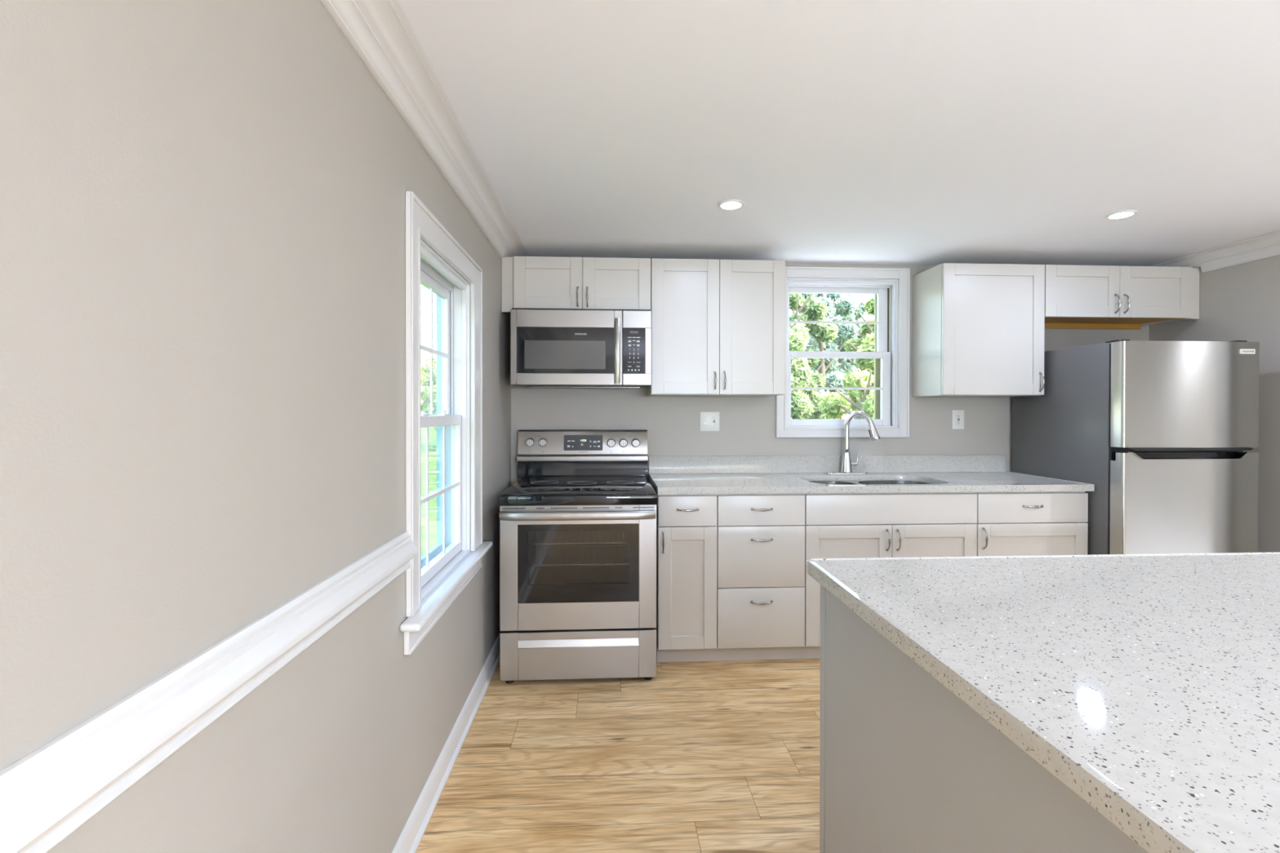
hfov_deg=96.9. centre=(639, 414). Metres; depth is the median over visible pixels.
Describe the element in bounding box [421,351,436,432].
tree
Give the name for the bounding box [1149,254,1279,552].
wall
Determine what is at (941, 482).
countertop
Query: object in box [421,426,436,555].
ground
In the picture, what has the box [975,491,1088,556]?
base cabinet
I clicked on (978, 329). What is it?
upper cabinet
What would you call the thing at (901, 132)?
ceiling
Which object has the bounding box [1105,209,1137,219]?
recessed light
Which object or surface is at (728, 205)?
recessed light
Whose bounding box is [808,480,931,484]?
sink
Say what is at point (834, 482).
basin
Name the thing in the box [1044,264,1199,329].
upper cabinet
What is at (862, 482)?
basin
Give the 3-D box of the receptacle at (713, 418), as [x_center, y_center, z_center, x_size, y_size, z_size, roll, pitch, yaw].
[0.459,0.045,3.510,0.033,0.066,0.002,0,0,-3]
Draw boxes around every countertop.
[648,471,1094,494]
[805,551,1279,852]
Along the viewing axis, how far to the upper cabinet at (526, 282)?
3.14 m
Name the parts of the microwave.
plate, handle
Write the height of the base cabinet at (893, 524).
0.883 m
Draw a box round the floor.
[415,658,820,852]
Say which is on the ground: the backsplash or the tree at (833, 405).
the tree at (833, 405)
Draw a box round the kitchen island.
[819,584,1147,852]
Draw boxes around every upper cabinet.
[501,256,650,312]
[647,257,785,395]
[911,262,1044,396]
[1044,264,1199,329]
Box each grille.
[420,288,448,414]
[421,425,459,568]
[789,320,878,324]
[791,386,882,390]
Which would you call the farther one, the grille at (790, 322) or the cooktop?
the grille at (790, 322)
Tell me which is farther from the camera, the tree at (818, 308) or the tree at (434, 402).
the tree at (434, 402)
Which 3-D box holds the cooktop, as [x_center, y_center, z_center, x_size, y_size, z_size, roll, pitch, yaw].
[-0.309,0.400,3.012,0.748,0.053,0.717,0,0,-3]
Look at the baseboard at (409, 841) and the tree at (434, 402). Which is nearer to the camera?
the baseboard at (409, 841)
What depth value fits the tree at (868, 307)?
17.28 m
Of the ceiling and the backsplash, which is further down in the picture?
the backsplash
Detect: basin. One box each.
[810,480,857,484]
[858,480,928,484]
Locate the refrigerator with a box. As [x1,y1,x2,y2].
[1012,339,1259,555]
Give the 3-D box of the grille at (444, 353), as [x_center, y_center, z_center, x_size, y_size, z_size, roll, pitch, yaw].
[-0.789,-0.240,2.072,0.012,0.482,0.587,0,0,-3]
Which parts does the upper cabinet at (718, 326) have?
door, handle, handle, door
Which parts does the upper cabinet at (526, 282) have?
door, handle, handle, door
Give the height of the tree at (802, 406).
4.394 m
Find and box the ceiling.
[397,0,1279,266]
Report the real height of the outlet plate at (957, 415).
0.121 m
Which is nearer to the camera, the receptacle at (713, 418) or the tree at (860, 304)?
the receptacle at (713, 418)
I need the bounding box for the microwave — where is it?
[510,307,651,388]
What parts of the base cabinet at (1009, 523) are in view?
handle, door, drawer, handle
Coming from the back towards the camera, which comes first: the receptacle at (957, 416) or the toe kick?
the receptacle at (957, 416)
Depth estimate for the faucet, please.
3.47 m
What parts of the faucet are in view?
deck plate, lever, spout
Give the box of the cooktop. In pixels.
[497,476,657,506]
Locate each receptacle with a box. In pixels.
[711,416,716,426]
[955,414,960,424]
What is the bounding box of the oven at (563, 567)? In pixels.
[498,504,656,631]
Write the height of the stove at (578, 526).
1.189 m
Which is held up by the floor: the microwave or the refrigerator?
the refrigerator
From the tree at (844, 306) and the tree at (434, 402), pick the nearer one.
the tree at (844, 306)
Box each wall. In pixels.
[0,0,511,852]
[511,262,1149,485]
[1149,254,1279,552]
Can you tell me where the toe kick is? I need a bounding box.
[656,645,820,662]
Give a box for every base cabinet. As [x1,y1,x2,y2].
[648,480,716,649]
[716,493,804,648]
[804,492,977,646]
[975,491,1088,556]
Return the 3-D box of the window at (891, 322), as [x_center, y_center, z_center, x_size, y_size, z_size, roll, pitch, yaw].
[1.265,-0.385,3.639,0.848,1.061,0.202,0,0,-3]
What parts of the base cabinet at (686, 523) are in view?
handle, drawer, door, handle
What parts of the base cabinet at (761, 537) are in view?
drawer, drawer, drawer, handle, handle, handle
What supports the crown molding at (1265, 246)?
attached to the wall at (1238, 302)
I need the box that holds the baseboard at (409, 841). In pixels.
[391,631,501,852]
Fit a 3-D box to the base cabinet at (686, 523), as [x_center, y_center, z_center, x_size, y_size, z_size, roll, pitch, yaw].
[0.226,0.843,3.174,0.304,0.883,0.661,0,0,-3]
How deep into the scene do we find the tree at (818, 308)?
16.62 m
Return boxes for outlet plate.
[700,412,719,431]
[951,409,964,429]
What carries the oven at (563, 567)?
in the stove at (578, 526)
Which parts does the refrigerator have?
fridge door, freezer door, handle trim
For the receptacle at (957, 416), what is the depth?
3.60 m
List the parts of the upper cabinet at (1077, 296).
door, handle, handle, door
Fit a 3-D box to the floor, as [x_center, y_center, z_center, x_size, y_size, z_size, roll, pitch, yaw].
[1.448,1.307,0.084,4.125,0.003,7.020,0,0,-3]
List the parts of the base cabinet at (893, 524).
door, handle, handle, door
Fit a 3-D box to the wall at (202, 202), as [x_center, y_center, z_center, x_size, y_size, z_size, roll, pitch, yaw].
[-0.652,0.191,-0.049,0.125,2.226,7.400,0,0,-3]
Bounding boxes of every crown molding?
[320,0,528,257]
[1148,230,1279,272]
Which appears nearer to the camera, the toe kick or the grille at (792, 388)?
the toe kick
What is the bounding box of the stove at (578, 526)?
[497,429,657,684]
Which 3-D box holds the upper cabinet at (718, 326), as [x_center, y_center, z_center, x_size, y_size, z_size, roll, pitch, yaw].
[0.434,-0.490,3.328,0.761,0.758,0.366,0,0,-3]
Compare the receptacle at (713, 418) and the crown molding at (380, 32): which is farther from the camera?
the receptacle at (713, 418)
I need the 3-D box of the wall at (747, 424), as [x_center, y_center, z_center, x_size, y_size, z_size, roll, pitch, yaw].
[1.250,0.171,3.652,4.085,2.226,0.180,0,0,-3]
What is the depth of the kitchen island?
1.00 m
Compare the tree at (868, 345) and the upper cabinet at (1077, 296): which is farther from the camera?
the tree at (868, 345)
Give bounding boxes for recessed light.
[718,200,744,210]
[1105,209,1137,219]
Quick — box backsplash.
[648,454,1004,473]
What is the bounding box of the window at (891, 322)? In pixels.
[775,266,910,437]
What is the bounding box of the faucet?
[825,410,880,474]
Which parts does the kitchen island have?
corner post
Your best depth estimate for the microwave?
3.06 m
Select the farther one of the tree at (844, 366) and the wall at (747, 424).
the tree at (844, 366)
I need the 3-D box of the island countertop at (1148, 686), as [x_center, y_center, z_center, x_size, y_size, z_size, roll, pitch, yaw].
[1.435,0.396,0.894,1.962,0.036,1.256,0,0,-3]
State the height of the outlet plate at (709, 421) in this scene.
0.118 m
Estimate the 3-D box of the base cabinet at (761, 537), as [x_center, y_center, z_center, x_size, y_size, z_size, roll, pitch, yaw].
[0.606,0.844,3.195,0.456,0.883,0.661,0,0,-3]
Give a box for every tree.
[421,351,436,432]
[426,365,436,431]
[789,293,839,419]
[789,307,815,419]
[791,293,858,395]
[808,293,866,419]
[813,293,867,419]
[818,367,874,419]
[841,331,874,412]
[844,293,874,379]

